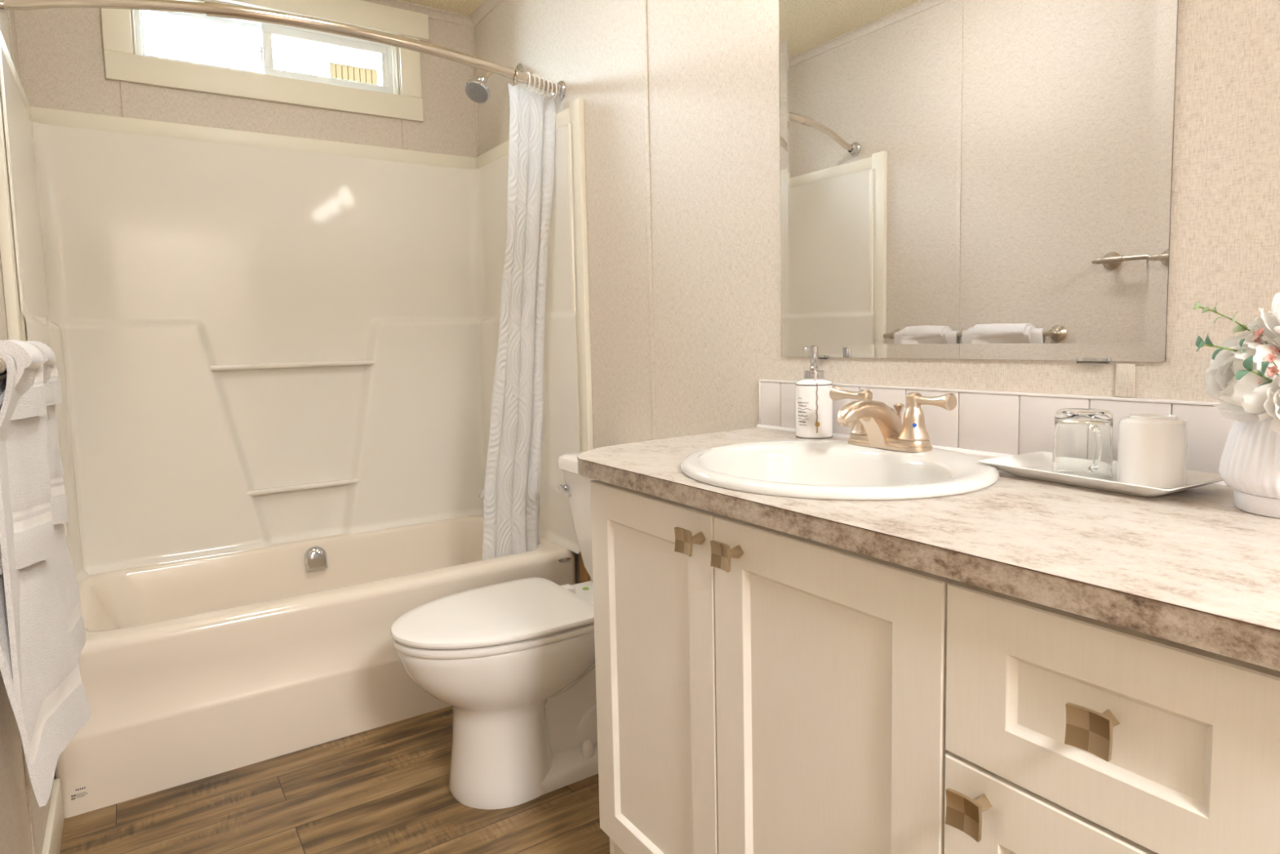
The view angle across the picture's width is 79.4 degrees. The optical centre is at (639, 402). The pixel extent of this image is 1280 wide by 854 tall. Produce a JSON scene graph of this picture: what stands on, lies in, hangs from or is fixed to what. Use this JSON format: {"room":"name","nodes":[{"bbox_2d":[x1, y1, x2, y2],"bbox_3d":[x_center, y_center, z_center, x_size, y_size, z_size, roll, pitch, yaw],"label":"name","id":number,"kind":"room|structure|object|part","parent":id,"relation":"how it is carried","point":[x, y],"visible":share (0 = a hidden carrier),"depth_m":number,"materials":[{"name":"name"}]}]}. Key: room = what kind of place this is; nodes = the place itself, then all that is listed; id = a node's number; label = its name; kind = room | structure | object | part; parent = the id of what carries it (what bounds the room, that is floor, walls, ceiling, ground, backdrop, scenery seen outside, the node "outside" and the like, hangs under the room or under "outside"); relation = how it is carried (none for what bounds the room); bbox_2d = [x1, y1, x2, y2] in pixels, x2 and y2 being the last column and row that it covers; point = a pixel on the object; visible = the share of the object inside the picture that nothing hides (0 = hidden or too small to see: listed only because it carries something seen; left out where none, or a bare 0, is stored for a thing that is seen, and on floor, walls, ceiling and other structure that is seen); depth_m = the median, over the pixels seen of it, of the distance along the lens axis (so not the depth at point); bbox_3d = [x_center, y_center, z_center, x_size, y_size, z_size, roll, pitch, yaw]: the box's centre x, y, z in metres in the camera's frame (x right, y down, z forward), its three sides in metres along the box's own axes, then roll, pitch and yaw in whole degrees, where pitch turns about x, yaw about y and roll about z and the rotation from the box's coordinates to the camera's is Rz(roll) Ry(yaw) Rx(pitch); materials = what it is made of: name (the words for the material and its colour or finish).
{"room":"bathroom","nodes":[
{"label":"bathroom","id":0,"kind":"room"},
{"bbox_2d":[0,9,55,853],"bbox_3d":[-0.561,-0.089,0.378,0.100,2.315,4.750,-5,6,-33],"label":"wall","id":1,"kind":"structure","parent":0,"point":[15,828],"depth_m":1.32,"materials":[{"name":"paint"}]},
{"bbox_2d":[0,357,6,373],"bbox_3d":[-1.078,-0.068,1.311,0.063,0.056,0.708,-5,6,-33],"label":"towel bar","id":2,"kind":"object","parent":1,"relation":"attached to","point":[2,363],"visible":0.1,"depth_m":1.06,"materials":[{"name":"silver metal"}]},
{"bbox_2d":[0,339,46,420],"bbox_3d":[-0.975,-0.029,1.199,0.071,0.137,0.195,-5,6,-33],"label":"washcloth","id":3,"kind":"object","parent":2,"relation":"hanging from","point":[32,403],"visible":0.75,"depth_m":1.20,"materials":[{"name":"fabric"}]},
{"bbox_2d":[0,346,54,574],"bbox_3d":[-0.976,0.092,1.212,0.062,0.361,0.235,-5,6,-33],"label":"hand towel","id":4,"kind":"object","parent":2,"relation":"hanging from","point":[27,454],"visible":0.62,"depth_m":1.22,"materials":[{"name":"fabric"}]},
{"bbox_2d":[24,340,61,405],"bbox_3d":[-1.145,-0.047,1.454,0.074,0.138,0.174,-5,6,-33],"label":"washcloth","id":5,"kind":"object","parent":2,"relation":"hanging from","point":[52,387],"visible":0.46,"depth_m":1.47,"materials":[{"name":"fabric"}]},
{"bbox_2d":[0,352,91,806],"bbox_3d":[-0.965,0.254,1.226,0.071,0.666,0.299,-4,6,-28],"label":"bath towel","id":6,"kind":"object","parent":2,"relation":"hanging from","point":[39,664],"visible":0.64,"depth_m":1.17,"materials":[{"name":"fabric"}]},
{"bbox_2d":[42,364,68,524],"bbox_3d":[-1.145,0.073,1.468,0.062,0.361,0.215,-5,6,-33],"label":"hand towel","id":7,"kind":"object","parent":2,"relation":"hanging from","point":[59,503],"visible":0.3,"depth_m":1.52,"materials":[{"name":"fabric"}]},
{"bbox_2d":[46,523,85,657],"bbox_3d":[-1.141,0.236,1.477,0.057,0.666,0.277,-4,6,-28],"label":"bath towel","id":8,"kind":"object","parent":2,"relation":"hanging from","point":[60,564],"visible":0.19,"depth_m":1.56,"materials":[{"name":"fabric"}]},
{"bbox_2d":[7,10,14,66],"bbox_3d":[-1.691,-1.099,2.058,0.004,0.508,0.020,-5,6,-33],"label":"trim","id":9,"kind":"structure","parent":1,"relation":"attached to","point":[8,11],"depth_m":2.06,"materials":[{"name":"plastic"}]},
{"bbox_2d":[21,739,35,853],"bbox_3d":[-1.139,-0.201,1.332,0.004,2.200,0.019,-5,6,-33],"label":"trim","id":10,"kind":"structure","parent":1,"relation":"attached to","point":[26,771],"depth_m":1.41,"materials":[{"name":"plastic"}]},
{"bbox_2d":[41,777,64,853],"bbox_3d":[-0.618,0.994,0.695,0.013,0.105,2.612,-5,6,-33],"label":"baseboard","id":11,"kind":"structure","parent":1,"relation":"attached to","point":[51,844],"depth_m":1.65,"materials":[{"name":"beige wood"}]},
{"bbox_2d":[0,0,565,100],"bbox_3d":[-0.798,-0.923,1.998,1.399,0.078,0.213,-5,6,-33],"label":"shower rod","id":12,"kind":"object","parent":1,"relation":"attached to","point":[209,9],"visible":0.94,"depth_m":1.85,"materials":[{"name":"silver metal"}]},
{"bbox_2d":[512,67,518,85],"bbox_3d":[-0.368,-0.962,2.277,0.004,0.049,0.044,-4,5,-25],"label":"curtain ring","id":13,"kind":"object","parent":12,"relation":"hanging from","point":[514,83],"visible":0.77,"depth_m":2.26,"materials":[{"name":"silver metal"}]},
{"bbox_2d":[524,71,530,89],"bbox_3d":[-0.337,-0.966,2.317,0.004,0.049,0.044,-4,5,-25],"label":"curtain ring","id":14,"kind":"object","parent":12,"relation":"hanging from","point":[527,73],"visible":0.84,"depth_m":2.30,"materials":[{"name":"white plastic"}]},
{"bbox_2d":[530,74,535,91],"bbox_3d":[-0.325,-0.968,2.334,0.004,0.049,0.044,-4,5,-25],"label":"curtain ring","id":15,"kind":"object","parent":12,"relation":"hanging from","point":[531,74],"visible":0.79,"depth_m":2.32,"materials":[{"name":"white plastic"}]},
{"bbox_2d":[534,75,540,93],"bbox_3d":[-0.313,-0.970,2.350,0.004,0.049,0.044,-4,5,-25],"label":"curtain ring","id":16,"kind":"object","parent":12,"relation":"hanging from","point":[538,77],"visible":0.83,"depth_m":2.34,"materials":[{"name":"white plastic"}]},
{"bbox_2d":[539,77,544,94],"bbox_3d":[-0.301,-0.971,2.367,0.004,0.049,0.044,-4,5,-25],"label":"curtain ring","id":17,"kind":"object","parent":12,"relation":"hanging from","point":[541,77],"visible":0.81,"depth_m":2.35,"materials":[{"name":"white plastic"}]},
{"bbox_2d":[543,79,549,95],"bbox_3d":[-0.290,-0.973,2.382,0.004,0.049,0.044,-4,5,-25],"label":"curtain ring","id":18,"kind":"object","parent":12,"relation":"hanging from","point":[546,94],"visible":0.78,"depth_m":2.37,"materials":[{"name":"white plastic"}]},
{"bbox_2d":[547,80,553,97],"bbox_3d":[-0.279,-0.974,2.397,0.004,0.049,0.044,-4,5,-25],"label":"curtain ring","id":19,"kind":"object","parent":12,"relation":"hanging from","point":[550,95],"visible":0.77,"depth_m":2.38,"materials":[{"name":"white plastic"}]},
{"bbox_2d":[551,81,557,98],"bbox_3d":[-0.267,-0.976,2.410,0.004,0.049,0.044,-4,5,-25],"label":"curtain ring","id":20,"kind":"object","parent":12,"relation":"hanging from","point":[554,82],"visible":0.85,"depth_m":2.40,"materials":[{"name":"white plastic"}]},
{"bbox_2d":[482,83,556,559],"bbox_3d":[-0.377,-0.132,2.439,0.283,1.641,0.151,-6,7,-43],"label":"shower curtain","id":21,"kind":"object","parent":20,"relation":"hanging from","point":[512,486],"visible":0.88,"depth_m":2.44,"materials":[{"name":"fabric"}]},
{"bbox_2d":[17,0,476,157],"bbox_3d":[-1.226,-0.275,2.721,1.400,2.315,0.100,-5,6,-33],"label":"wall","id":22,"kind":"structure","parent":0,"point":[63,54],"depth_m":2.52,"materials":[{"name":"paint"}]},
{"bbox_2d":[13,10,24,90],"bbox_3d":[-1.795,-1.111,2.217,0.008,0.508,0.008,-5,6,-33],"label":"trim","id":23,"kind":"structure","parent":22,"relation":"attached to","point":[15,12],"depth_m":2.22,"materials":[{"name":"plastic"}]},
{"bbox_2d":[100,8,133,53],"bbox_3d":[-1.593,-1.173,2.343,0.074,0.214,0.016,-5,6,-33],"label":"trim","id":24,"kind":"structure","parent":22,"relation":"attached to","point":[116,23],"depth_m":2.34,"materials":[{"name":"beige"}]},
{"bbox_2d":[120,80,130,118],"bbox_3d":[-1.590,-1.127,2.356,0.020,0.508,0.004,-5,6,-33],"label":"trim","id":25,"kind":"structure","parent":22,"relation":"attached to","point":[123,85],"depth_m":2.37,"materials":[{"name":"plastic"}]},
{"bbox_2d":[103,49,423,122],"bbox_3d":[-1.215,-1.055,2.603,0.974,0.083,0.016,-5,6,-33],"label":"trim","id":26,"kind":"structure","parent":22,"relation":"attached to","point":[119,66],"depth_m":2.56,"materials":[{"name":"beige"}]},
{"bbox_2d":[130,0,399,94],"bbox_3d":[-1.252,-1.203,2.640,0.817,0.208,0.092,-5,6,-33],"label":"window","id":27,"kind":"structure","parent":22,"relation":"in","point":[388,63],"depth_m":2.68,"materials":[{"name":"beige plastic"}]},
{"bbox_3d":[-1.438,-1.192,2.556,0.385,0.176,0.016,-5,6,-33],"label":"sash","id":28,"kind":"part","parent":27,"relation":"part of","materials":[{"name":"white plastic"}]},
{"bbox_3d":[-1.109,-1.216,2.750,0.429,0.176,0.017,-5,6,-33],"label":"sash","id":29,"kind":"part","parent":27,"relation":"part of","materials":[{"name":"white plastic"}]},
{"bbox_2d":[215,0,429,41],"bbox_3d":[-1.220,-1.353,2.574,1.039,0.089,0.024,-5,6,-33],"label":"trim","id":30,"kind":"structure","parent":22,"relation":"attached to","point":[397,21],"depth_m":2.71,"materials":[{"name":"beige"}]},
{"bbox_2d":[398,47,408,150],"bbox_3d":[-0.873,-1.184,2.830,0.019,0.508,0.004,-5,6,-33],"label":"trim","id":31,"kind":"structure","parent":22,"relation":"attached to","point":[404,125],"depth_m":2.84,"materials":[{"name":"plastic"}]},
{"bbox_2d":[399,35,422,98],"bbox_3d":[-0.846,-1.232,2.838,0.073,0.214,0.016,-5,6,-33],"label":"trim","id":32,"kind":"structure","parent":22,"relation":"attached to","point":[410,60],"depth_m":2.83,"materials":[{"name":"beige wood"}]},
{"bbox_2d":[360,0,472,26],"bbox_3d":[-1.216,-1.410,2.571,1.400,0.028,0.028,-5,6,-33],"label":"trim","id":33,"kind":"structure","parent":22,"relation":"attached to","point":[433,13],"depth_m":2.86,"materials":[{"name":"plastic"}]},
{"bbox_2d":[471,23,479,157],"bbox_3d":[-0.637,-1.202,2.984,0.008,0.508,0.008,-5,6,-33],"label":"trim","id":34,"kind":"structure","parent":22,"relation":"attached to","point":[473,27],"depth_m":2.99,"materials":[{"name":"plastic"}]},
{"bbox_2d":[59,705,609,853],"bbox_3d":[0.076,1.043,0.913,1.600,0.060,4.800,-5,6,-33],"label":"floor","id":35,"kind":"structure","parent":0,"point":[383,789],"depth_m":1.79,"materials":[{"name":"brown wood"}]},
{"bbox_2d":[55,514,575,817],"bbox_3d":[-0.977,0.702,2.450,1.384,0.405,0.732,-5,6,-33],"label":"bathtub","id":36,"kind":"object","parent":35,"relation":"on","point":[192,669],"visible":0.62,"depth_m":2.08,"materials":[{"name":"beige plastic"}]},
{"bbox_2d":[0,30,593,583],"bbox_3d":[-0.965,-0.193,2.337,1.399,1.400,0.834,-5,6,-33],"label":"shower surround","id":37,"kind":"object","parent":36,"relation":"on","point":[257,340],"visible":0.95,"depth_m":2.55,"materials":[{"name":"beige plastic"}]},
{"bbox_3d":[-1.532,-0.154,1.951,0.026,1.386,0.817,-5,6,-33],"label":"trim","id":38,"kind":"part","parent":37,"relation":"part of","materials":[{"name":"beige plastic"}]},
{"bbox_3d":[-1.206,-0.878,2.619,1.398,0.050,0.020,-5,6,-33],"label":"head trim","id":39,"kind":"part","parent":37,"relation":"part of","materials":[{"name":"beige plastic"}]},
{"bbox_3d":[-1.184,-0.129,2.656,0.530,0.020,0.036,-5,6,-33],"label":"washcloth rail","id":40,"kind":"part","parent":37,"relation":"part of","materials":[{"name":"beige plastic"}]},
{"bbox_3d":[-1.171,0.294,2.695,0.380,0.020,0.036,-5,6,-33],"label":"washcloth rail","id":41,"kind":"part","parent":37,"relation":"part of","materials":[{"name":"beige plastic"}]},
{"bbox_2d":[478,487,484,499],"bbox_3d":[-0.521,0.304,2.811,0.146,0.106,0.052,-5,6,-33],"label":"tub spout","id":42,"kind":"object","parent":37,"relation":"attached to","point":[481,495],"visible":0.09,"depth_m":2.77,"materials":[{"name":"silver metal"}]},
{"bbox_3d":[-0.389,-0.245,2.708,0.026,1.386,0.817,-5,6,-33],"label":"trim","id":43,"kind":"part","parent":37,"relation":"part of","materials":[{"name":"beige plastic"}]},
{"bbox_2d":[390,450,598,808],"bbox_3d":[-0.253,0.548,1.947,0.733,0.765,0.426,-5,6,-33],"label":"toilet","id":44,"kind":"object","parent":35,"relation":"on","point":[513,661],"visible":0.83,"depth_m":1.80,"materials":[{"name":"white ceramic"}]},
{"bbox_3d":[-0.365,0.513,1.870,0.466,0.020,0.380,-5,6,-33],"label":"lid","id":45,"kind":"part","parent":44,"relation":"part of","materials":[{"name":"white plastic"}]},
{"bbox_3d":[-0.364,0.536,1.872,0.462,0.018,0.374,-5,6,-33],"label":"seat","id":46,"kind":"part","parent":44,"relation":"part of","materials":[{"name":"white plastic"}]},
{"bbox_3d":[-0.204,0.242,2.115,0.029,0.028,0.072,-5,6,-33],"label":"flush lever","id":47,"kind":"part","parent":44,"relation":"part of","materials":[{"name":"silver metal"}]},
{"bbox_3d":[-0.046,0.171,2.059,0.210,0.043,0.426,-5,6,-33],"label":"tank lid","id":48,"kind":"part","parent":44,"relation":"part of","materials":[{"name":"white ceramic"}]},
{"bbox_3d":[-0.038,0.352,2.077,0.192,0.320,0.404,-5,6,-33],"label":"tank","id":49,"kind":"part","parent":44,"relation":"part of","materials":[{"name":"white ceramic"}]},
{"bbox_2d":[590,480,1279,853],"bbox_3d":[0.405,0.563,1.112,0.565,0.848,1.013,-5,6,-33],"label":"vanity cabinet","id":50,"kind":"object","parent":35,"relation":"on","point":[760,690],"visible":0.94,"depth_m":0.86,"materials":[{"name":"beige wood"}]},
{"bbox_3d":[0.020,0.470,1.252,0.018,0.646,0.342,-5,6,-33],"label":"cabinet door","id":51,"kind":"part","parent":50,"relation":"part of","materials":[{"name":"white wood"}]},
{"bbox_3d":[0.073,0.195,1.090,0.037,0.034,0.034,-5,6,-33],"label":"knob","id":52,"kind":"part","parent":50,"relation":"part of","materials":[{"name":"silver metal"}]},
{"bbox_3d":[0.118,0.201,1.023,0.037,0.034,0.034,-5,6,-33],"label":"knob","id":53,"kind":"part","parent":50,"relation":"part of","materials":[{"name":"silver metal"}]},
{"bbox_3d":[0.218,0.491,0.957,0.018,0.646,0.366,-5,6,-33],"label":"cabinet door","id":54,"kind":"part","parent":50,"relation":"part of","materials":[{"name":"white wood"}]},
{"bbox_2d":[577,426,1279,671],"bbox_3d":[0.384,0.122,1.107,0.551,0.029,1.188,-5,6,-33],"label":"countertop","id":55,"kind":"structure","parent":50,"relation":"on","point":[1192,567],"depth_m":0.78,"materials":[{"name":"laminate"}]},
{"bbox_2d":[795,345,832,439],"bbox_3d":[0.349,-0.021,1.548,0.074,0.184,0.074,-5,6,-33],"label":"soap dispenser","id":56,"kind":"object","parent":55,"relation":"on","point":[814,403],"visible":1,"depth_m":1.52,"materials":[{"name":"white ceramic"}]},
{"bbox_2d":[795,378,832,439],"bbox_3d":[0.350,0.011,1.551,0.074,0.119,0.074,-5,6,-33],"label":"bottle","id":57,"kind":"object","parent":56,"relation":"attached to","point":[814,403],"depth_m":1.52,"materials":[{"name":"white"}]},
{"bbox_3d":[0.344,-0.012,1.521,0.004,0.106,0.022,-2,5,-14],"label":"bead cord","id":58,"kind":"part","parent":56,"relation":"part of","materials":[{"name":"brown plastic"}]},
{"bbox_2d":[680,440,999,500],"bbox_3d":[0.297,0.175,1.198,0.456,0.175,0.480,-5,6,-33],"label":"sink","id":59,"kind":"object","parent":55,"relation":"in","point":[821,469],"visible":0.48,"depth_m":1.26,"materials":[{"name":"white ceramic"}]},
{"bbox_2d":[829,386,957,452],"bbox_3d":[0.389,0.029,1.295,0.154,0.099,0.257,-5,6,-33],"label":"sink faucet","id":60,"kind":"object","parent":59,"relation":"on","point":[874,424],"visible":1,"depth_m":1.27,"materials":[{"name":"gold metal"}]},
{"bbox_3d":[0.377,-0.015,1.395,0.028,0.028,0.072,-5,6,-33],"label":"lever","id":61,"kind":"part","parent":60,"relation":"part of","materials":[{"name":"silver metal"}]},
{"bbox_3d":[0.397,0.016,1.361,0.050,0.078,0.050,-5,6,-33],"label":"handle","id":62,"kind":"part","parent":60,"relation":"part of","materials":[{"name":"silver metal"}]},
{"bbox_3d":[0.386,0.035,1.294,0.146,0.080,0.037,-5,6,-33],"label":"spout","id":63,"kind":"part","parent":60,"relation":"part of","materials":[{"name":"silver metal"}]},
{"bbox_3d":[0.446,0.032,1.329,0.022,0.062,0.022,-5,6,-33],"label":"lift knob","id":64,"kind":"part","parent":60,"relation":"part of","materials":[{"name":"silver metal"}]},
{"bbox_3d":[0.454,0.022,1.276,0.050,0.078,0.050,-5,6,-33],"label":"handle","id":65,"kind":"part","parent":60,"relation":"part of","materials":[{"name":"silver metal"}]},
{"bbox_3d":[0.470,-0.002,1.236,0.028,0.028,0.072,-5,6,-33],"label":"lever","id":66,"kind":"part","parent":60,"relation":"part of","materials":[{"name":"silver metal"}]},
{"bbox_2d":[977,451,1223,497],"bbox_3d":[0.616,0.098,1.041,0.149,0.020,0.259,-4,6,-28],"label":"serving tray","id":67,"kind":"object","parent":55,"relation":"on","point":[1037,465],"visible":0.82,"depth_m":1.01,"materials":[{"name":"white ceramic"}]},
{"bbox_2d":[1052,408,1113,479],"bbox_3d":[0.606,0.056,1.051,0.082,0.089,0.081,-5,6,-33],"label":"glass mug","id":68,"kind":"object","parent":67,"relation":"on","point":[1083,443],"visible":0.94,"depth_m":1.03,"materials":[{"name":"clear glass"}]},
{"bbox_3d":[0.597,0.062,1.010,0.008,0.064,0.027,0,5,13],"label":"handle","id":69,"kind":"part","parent":68,"relation":"part of","materials":[{"name":"clear glass"}]},
{"bbox_2d":[1116,413,1188,488],"bbox_3d":[0.657,0.060,0.992,0.085,0.088,0.083,-5,6,-33],"label":"ceramic mug","id":70,"kind":"object","parent":67,"relation":"on","point":[1153,448],"visible":0.95,"depth_m":0.96,"materials":[{"name":"white ceramic"}]},
{"bbox_2d":[1218,409,1279,518],"bbox_3d":[0.722,0.062,0.851,0.131,0.120,0.131,-5,6,-33],"label":"ribbed vase","id":71,"kind":"object","parent":55,"relation":"on","point":[1250,464],"visible":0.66,"depth_m":0.84,"materials":[{"name":"white ceramic"}]},
{"bbox_2d":[1195,333,1245,359],"bbox_3d":[0.654,-0.020,0.832,0.105,0.110,0.035,-1,5,2],"label":"eucalyptus sprig","id":72,"kind":"object","parent":71,"relation":"in","point":[1200,343],"visible":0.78,"depth_m":0.83,"materials":[{"name":"green plant"}]},
{"bbox_3d":[0.659,-0.015,0.834,0.097,0.099,0.022,-2,5,-4],"label":"stem","id":73,"kind":"part","parent":72,"relation":"part of","materials":[{"name":"green plant"}]},
{"bbox_2d":[1192,302,1258,332],"bbox_3d":[0.669,-0.041,0.860,0.090,0.146,0.025,1,5,27],"label":"eucalyptus sprig","id":74,"kind":"object","parent":71,"relation":"in","point":[1240,327],"visible":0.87,"depth_m":0.86,"materials":[{"name":"green plant"}]},
{"bbox_3d":[0.673,-0.039,0.862,0.085,0.141,0.011,1,5,21],"label":"stem","id":75,"kind":"part","parent":74,"relation":"part of","materials":[{"name":"green plant"}]},
{"bbox_2d":[1204,330,1279,423],"bbox_3d":[0.659,-0.006,0.835,0.084,0.142,0.088,3,7,43],"label":"peony","id":76,"kind":"object","parent":71,"relation":"in","point":[1242,397],"visible":0.79,"depth_m":0.82,"materials":[{"name":"white plant"}]},
{"bbox_2d":[1235,355,1272,386],"bbox_3d":[0.668,-0.006,0.805,0.097,0.087,0.032,-3,5,-15],"label":"eucalyptus sprig","id":77,"kind":"object","parent":71,"relation":"in","point":[1247,363],"visible":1,"depth_m":0.80,"materials":[{"name":"green plant"}]},
{"bbox_3d":[0.672,0.000,0.813,0.088,0.073,0.009,-3,5,-22],"label":"stem","id":78,"kind":"part","parent":77,"relation":"part of","materials":[{"name":"green plant"}]},
{"bbox_2d":[1233,311,1279,355],"bbox_3d":[0.692,-0.019,0.854,0.090,0.163,0.072,-5,6,-33],"label":"peony","id":79,"kind":"object","parent":71,"relation":"in","point":[1258,322],"visible":0.2,"depth_m":0.83,"materials":[{"name":"white plant"}]},
{"bbox_2d":[1252,327,1279,354],"bbox_3d":[0.677,-0.015,0.825,0.040,0.139,0.070,2,6,31],"label":"sprig","id":80,"kind":"object","parent":71,"relation":"in","point":[1260,331],"visible":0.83,"depth_m":0.81,"materials":[{"name":"pink plant"}]},
{"bbox_2d":[1257,346,1279,383],"bbox_3d":[0.670,-0.001,0.815,0.037,0.114,0.078,3,6,39],"label":"sprig","id":81,"kind":"object","parent":71,"relation":"in","point":[1271,371],"visible":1,"depth_m":0.79,"materials":[{"name":"pink plant"}]},
{"bbox_2d":[1258,292,1279,337],"bbox_3d":[0.692,-0.026,0.794,0.082,0.188,0.086,-5,6,-33],"label":"peony","id":82,"kind":"object","parent":71,"relation":"in","point":[1273,323],"visible":1,"depth_m":0.81,"materials":[{"name":"white plant"}]},
{"bbox_2d":[1263,374,1279,434],"bbox_3d":[0.674,0.014,0.789,0.068,0.108,0.100,-1,5,2],"label":"peony","id":83,"kind":"object","parent":71,"relation":"in","point":[1273,402],"visible":1,"depth_m":0.79,"materials":[{"name":"white plant"}]},
{"bbox_3d":[0.320,0.391,0.741,0.037,0.034,0.034,-5,6,-33],"label":"knob","id":84,"kind":"part","parent":50,"relation":"part of","materials":[{"name":"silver metal"}]},
{"bbox_3d":[0.405,0.599,0.687,0.018,0.468,0.296,-5,6,-33],"label":"cabinet door","id":85,"kind":"part","parent":50,"relation":"part of","materials":[{"name":"white wood"}]},
{"bbox_3d":[0.379,0.268,0.638,0.037,0.034,0.034,-5,6,-33],"label":"knob","id":86,"kind":"part","parent":50,"relation":"part of","materials":[{"name":"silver metal"}]},
{"bbox_3d":[0.397,0.276,0.659,0.018,0.174,0.296,-5,6,-33],"label":"drawer","id":87,"kind":"part","parent":50,"relation":"part of","materials":[{"name":"white wood"}]},
{"bbox_2d":[398,0,484,16],"bbox_3d":[0.022,-1.333,0.710,1.600,0.080,4.800,-5,6,-33],"label":"ceiling","id":88,"kind":"structure","parent":0,"point":[466,7],"depth_m":2.83,"materials":[{"name":"beige paint"}]},
{"bbox_2d":[474,0,1279,583],"bbox_3d":[0.687,-0.188,1.204,0.100,2.315,4.750,-5,6,-33],"label":"wall","id":89,"kind":"structure","parent":0,"point":[713,64],"depth_m":1.81,"materials":[{"name":"paint"}]},
{"bbox_2d":[469,0,502,26],"bbox_3d":[0.276,-1.358,1.569,0.028,0.028,3.350,-5,6,-33],"label":"trim","id":90,"kind":"structure","parent":89,"relation":"attached to","point":[486,6],"depth_m":2.85,"materials":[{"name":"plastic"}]},
{"bbox_2d":[464,63,523,103],"bbox_3d":[-0.499,-1.090,2.622,0.196,0.146,0.084,-5,6,-33],"label":"showerhead","id":91,"kind":"object","parent":89,"relation":"attached to","point":[477,91],"visible":0.77,"depth_m":2.59,"materials":[{"name":"silver metal"}]},
{"bbox_3d":[-0.477,-1.123,2.643,0.132,0.056,0.019,-3,5,-20],"label":"arm","id":92,"kind":"part","parent":91,"relation":"part of","materials":[{"name":"silver metal"}]},
{"bbox_2d":[579,552,590,582],"bbox_3d":[-0.175,0.685,2.508,0.012,0.392,0.048,-5,6,-33],"label":"trim","id":93,"kind":"structure","parent":89,"relation":"attached to","point":[584,576],"depth_m":2.50,"materials":[{"name":"brown wood"}]},
{"bbox_2d":[641,0,655,439],"bbox_3d":[0.030,-0.242,2.096,0.004,2.300,0.019,-5,6,-33],"label":"trim","id":94,"kind":"structure","parent":89,"relation":"attached to","point":[643,2],"depth_m":2.07,"materials":[{"name":"plastic"}]},
{"bbox_2d":[778,0,1178,364],"bbox_3d":[0.508,-0.456,1.343,0.009,0.767,0.750,-5,6,-33],"label":"wall mirror","id":95,"kind":"object","parent":89,"relation":"attached to","point":[959,179],"visible":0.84,"depth_m":1.27,"materials":[{"name":"clear glass"}]},
{"bbox_2d":[755,379,1235,485],"bbox_3d":[0.602,0.037,1.254,0.016,0.106,1.200,-5,6,-33],"label":"backsplash","id":96,"kind":"structure","parent":89,"relation":"attached to","point":[998,424],"depth_m":1.26,"materials":[{"name":"white tile"}]},
{"bbox_3d":[0.605,0.037,1.253,0.010,0.106,1.196,-5,6,-33],"label":"edge trim","id":97,"kind":"part","parent":96,"relation":"part of","materials":[{"name":"white tile"}]},
{"bbox_2d":[1115,363,1135,397],"bbox_3d":[0.699,-0.032,1.111,0.004,0.048,0.025,-5,6,-33],"label":"electrical outlet","id":98,"kind":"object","parent":89,"relation":"attached to","point":[1125,372],"depth_m":1.11,"materials":[{"name":"plastic"}]},
{"label":"outside","id":99,"kind":"structure","parent":0,"visible":0},
{"bbox_3d":[-3.234,1.098,9.005,14.000,0.100,11.400,-5,6,-33],"label":"ground","id":100,"kind":"structure","parent":99,"visible":0},
{"bbox_2d":[295,40,382,85],"bbox_3d":[-1.431,-0.777,6.439,2.380,3.992,0.440,-5,6,-33],"label":"window pane","id":101,"kind":"object","parent":100,"relation":"on","point":[313,58],"visible":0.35,"depth_m":5.61,"materials":[{"name":"white"}]},
{"bbox_3d":[-2.097,-2.335,5.653,0.332,0.240,0.025,-5,6,-33],"label":"board panel","id":102,"kind":"part","parent":101,"relation":"part of","materials":[{"name":"beige wood"}]}
]}

